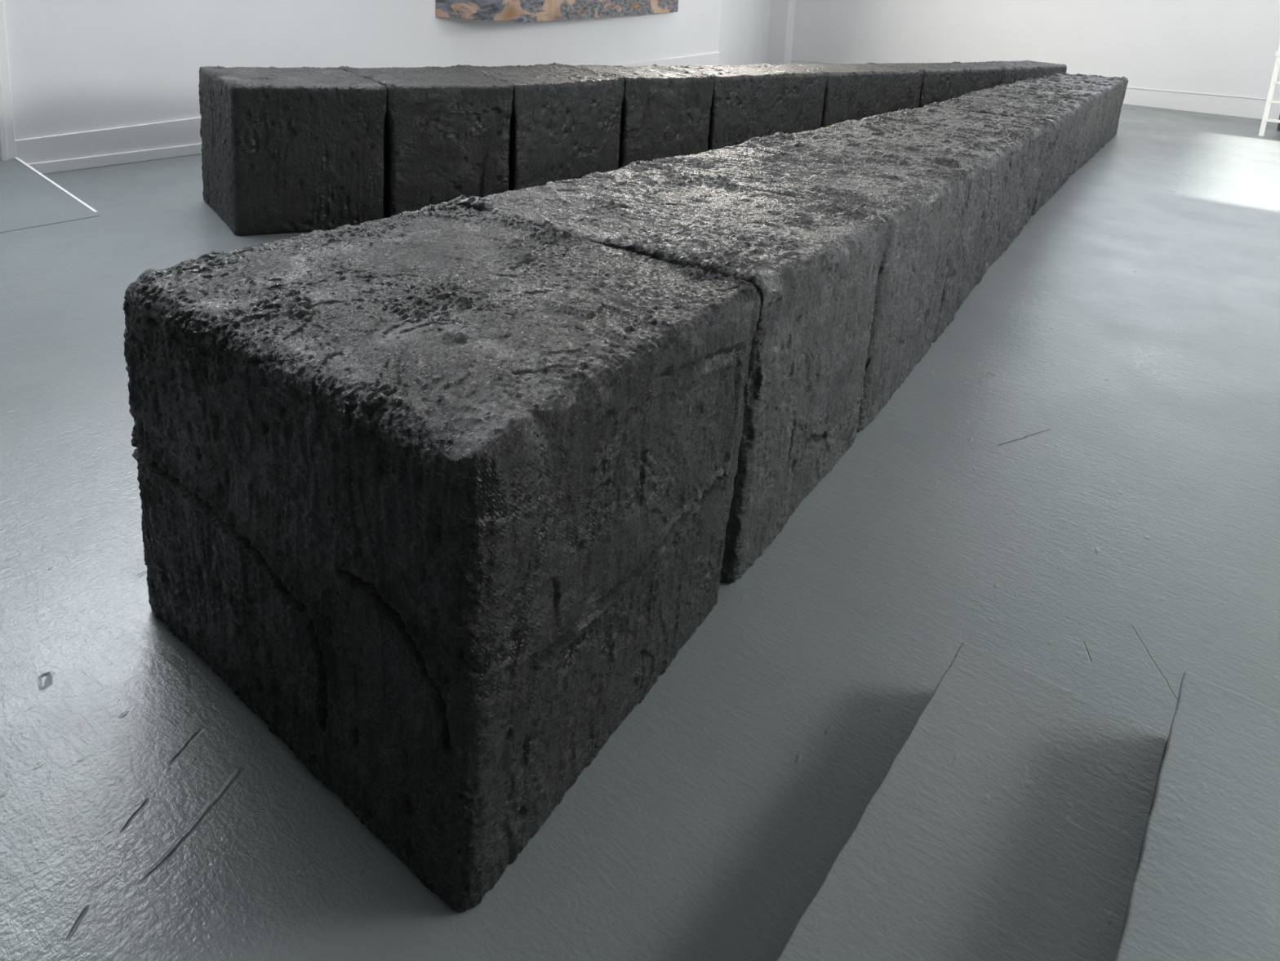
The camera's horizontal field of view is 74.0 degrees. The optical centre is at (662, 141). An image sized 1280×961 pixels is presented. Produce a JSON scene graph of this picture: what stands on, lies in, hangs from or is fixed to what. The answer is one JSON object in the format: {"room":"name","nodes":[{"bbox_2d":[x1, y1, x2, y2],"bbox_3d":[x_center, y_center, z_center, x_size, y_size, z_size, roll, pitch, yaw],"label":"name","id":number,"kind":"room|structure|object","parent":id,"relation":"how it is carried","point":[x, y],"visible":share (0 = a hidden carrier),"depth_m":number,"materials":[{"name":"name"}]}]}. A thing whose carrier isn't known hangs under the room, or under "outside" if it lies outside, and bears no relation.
{"room":"art gallery","nodes":[
{"label":"art gallery","id":0,"kind":"room"},
{"bbox_2d":[4,0,771,139],"bbox_3d":[-2.517,-3.325,10.813,1.734,6.000,23.601,9,12,29],"label":"wall","id":1,"kind":"structure","parent":0,"point":[75,65],"depth_m":8.46,"materials":[{"name":"white paint"}]},
{"bbox_2d":[0,0,16,160],"bbox_3d":[-5.722,-0.803,5.921,0.095,2.450,1.910,10,12,33],"label":"trim","id":2,"kind":"structure","parent":1,"relation":"attached to","point":[7,140],"depth_m":6.75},
{"bbox_2d":[28,142,201,173],"bbox_3d":[-2.093,-0.414,11.456,0.022,0.100,11.140,10,12,33],"label":"trim","id":3,"kind":"structure","parent":1,"relation":"attached to","point":[71,164],"depth_m":7.49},
{"bbox_2d":[15,52,719,164],"bbox_3d":[-2.100,-0.693,11.421,0.035,0.660,11.140,10,12,33],"label":"baseboard","id":4,"kind":"structure","parent":1,"relation":"attached to","point":[185,131],"depth_m":7.54,"materials":[{"name":"white paint"}]},
{"bbox_2d":[435,0,678,22],"bbox_3d":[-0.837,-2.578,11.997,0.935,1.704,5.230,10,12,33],"label":"painting","id":5,"kind":"object","parent":1,"relation":"attached to","point":[516,11],"visible":1,"depth_m":10.57,"materials":[{"name":"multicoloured paint"}]},
{"bbox_2d":[0,103,1279,960],"bbox_3d":[2.367,0.646,7.942,17.600,0.200,24.100,10,12,33],"label":"floor","id":6,"kind":"structure","parent":0,"point":[1075,485],"depth_m":2.58,"materials":[{"name":"grey paint"}]},
{"bbox_2d":[0,157,99,232],"bbox_3d":[-5.700,0.547,4.907,1.598,0.168,3.860,10,12,33],"label":"ramp","id":7,"kind":"object","parent":6,"relation":"on","point":[28,198],"visible":1,"depth_m":6.12,"materials":[{"name":"grey paint"}]},
{"bbox_2d":[198,66,386,235],"bbox_3d":[-2.746,0.018,6.266,0.991,1.052,1.317,-5,13,-37],"label":"block","id":8,"kind":"object","parent":6,"relation":"on","point":[284,150],"visible":1,"depth_m":5.86,"materials":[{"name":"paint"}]},
{"bbox_2d":[337,65,513,218],"bbox_3d":[-1.942,-0.042,6.844,1.048,1.054,1.357,-4,13,-34],"label":"block","id":9,"kind":"object","parent":6,"relation":"on","point":[446,136],"visible":0.6,"depth_m":6.29,"materials":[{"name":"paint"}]},
{"bbox_2d":[122,201,760,911],"bbox_3d":[-0.602,0.863,2.397,1.395,1.038,1.155,10,12,33],"label":"block","id":10,"kind":"object","parent":6,"relation":"on","point":[442,494],"visible":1,"depth_m":1.90,"materials":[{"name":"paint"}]},
{"bbox_2d":[455,62,624,191],"bbox_3d":[-1.128,-0.109,7.506,1.297,1.039,1.366,-6,14,-42],"label":"block","id":11,"kind":"object","parent":6,"relation":"on","point":[566,121],"visible":0.59,"depth_m":7.06,"materials":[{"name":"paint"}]},
{"bbox_2d":[556,63,715,168],"bbox_3d":[-0.301,-0.218,8.393,1.124,1.028,1.131,-6,14,-42],"label":"block","id":12,"kind":"object","parent":6,"relation":"on","point":[665,113],"visible":0.47,"depth_m":7.96,"materials":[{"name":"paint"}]},
{"bbox_2d":[448,163,888,582],"bbox_3d":[0.022,0.714,3.380,1.413,1.046,1.238,10,12,33],"label":"block","id":13,"kind":"object","parent":6,"relation":"on","point":[813,268],"visible":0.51,"depth_m":2.98,"materials":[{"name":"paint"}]},
{"bbox_2d":[651,62,827,151],"bbox_3d":[0.833,-0.324,9.377,1.921,1.010,1.007,-7,15,-44],"label":"block","id":14,"kind":"object","parent":6,"relation":"on","point":[748,101],"visible":0.49,"depth_m":8.94,"materials":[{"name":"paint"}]},
{"bbox_2d":[631,140,968,432],"bbox_3d":[0.697,0.594,4.364,1.412,1.004,1.258,10,12,33],"label":"block","id":15,"kind":"object","parent":6,"relation":"on","point":[921,205],"visible":0.41,"depth_m":4.01,"materials":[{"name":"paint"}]},
{"bbox_2d":[773,62,923,127],"bbox_3d":[2.288,-0.470,10.693,2.072,0.986,0.956,-6,14,-41],"label":"block","id":16,"kind":"object","parent":6,"relation":"on","point":[853,91],"visible":0.42,"depth_m":10.28,"materials":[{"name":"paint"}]},
{"bbox_2d":[747,120,1008,342],"bbox_3d":[1.382,0.439,5.386,1.330,1.017,1.658,10,12,33],"label":"block","id":17,"kind":"object","parent":6,"relation":"on","point":[984,162],"visible":0.32,"depth_m":5.10,"materials":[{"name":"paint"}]},
{"bbox_2d":[870,61,1001,107],"bbox_3d":[3.888,-0.624,12.086,2.177,0.969,0.894,-6,14,-41],"label":"block","id":18,"kind":"object","parent":6,"relation":"on","point":[941,82],"visible":0.27,"depth_m":11.62,"materials":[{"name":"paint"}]},
{"bbox_2d":[853,104,1053,277],"bbox_3d":[2.344,0.249,6.916,1.314,0.947,2.303,10,12,33],"label":"block","id":19,"kind":"object","parent":6,"relation":"on","point":[1027,141],"visible":0.37,"depth_m":6.51,"materials":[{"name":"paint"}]},
{"bbox_2d":[928,88,1088,215],"bbox_3d":[3.568,0.007,8.773,1.219,0.890,2.429,10,12,33],"label":"block","id":20,"kind":"object","parent":6,"relation":"on","point":[1065,113],"visible":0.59,"depth_m":8.41,"materials":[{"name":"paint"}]},
{"bbox_2d":[965,60,1066,84],"bbox_3d":[5.596,-0.801,13.646,2.573,0.948,0.822,-7,14,-43],"label":"block","id":21,"kind":"object","parent":6,"relation":"on","point":[1012,72],"visible":0.22,"depth_m":13.24,"materials":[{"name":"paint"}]},
{"bbox_2d":[776,642,1279,960],"bbox_3d":[1.027,1.532,0.710,2.430,0.522,2.358,10,12,33],"label":"concrete steps","id":22,"kind":"structure","parent":6,"relation":"on","point":[1020,815],"depth_m":1.69,"materials":[{"name":"grey paint"}]},
{"bbox_2d":[987,80,1108,173],"bbox_3d":[4.697,-0.243,10.492,1.189,0.890,1.866,10,12,33],"label":"block","id":23,"kind":"object","parent":6,"relation":"on","point":[1095,96],"visible":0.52,"depth_m":10.23,"materials":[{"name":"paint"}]},
{"bbox_2d":[1022,72,1128,153],"bbox_3d":[5.841,-0.474,12.093,1.073,0.895,2.422,10,12,33],"label":"block","id":24,"kind":"object","parent":6,"relation":"on","point":[1116,86],"visible":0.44,"depth_m":11.85,"materials":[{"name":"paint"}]},
{"bbox_2d":[1258,43,1279,136],"bbox_3d":[10.147,-0.849,13.819,0.528,1.500,1.023,10,12,33],"label":"step ladder","id":25,"kind":"object","parent":6,"relation":"on","point":[1273,80],"visible":1,"depth_m":13.65,"materials":[{"name":"white metal"}]},
{"bbox_2d":[1276,114,1279,130],"bbox_3d":[10.747,-0.380,14.448,0.420,0.420,0.270,10,12,33],"label":"cardboard box","id":26,"kind":"object","parent":6,"relation":"on","point":[1278,123],"visible":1,"depth_m":14.47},
{"bbox_2d":[766,0,796,64],"bbox_3d":[2.924,-4.865,20.897,0.900,6.000,0.400,10,12,33],"label":"wall pier","id":27,"kind":"object","parent":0,"point":[782,14],"depth_m":21.02,"materials":[{"name":"white paint"}]},
{"bbox_2d":[791,0,1279,119],"bbox_3d":[8.764,-3.887,17.435,16.400,6.000,0.300,10,12,33],"label":"wall","id":28,"kind":"structure","parent":0,"point":[1228,47],"depth_m":17.44,"materials":[{"name":"white paint"}]},
{"bbox_2d":[791,59,1266,99],"bbox_3d":[9.137,-1.111,17.381,14.300,0.270,0.020,10,12,33],"label":"trim","id":29,"kind":"structure","parent":28,"relation":"attached to","point":[791,60],"depth_m":16.70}
]}

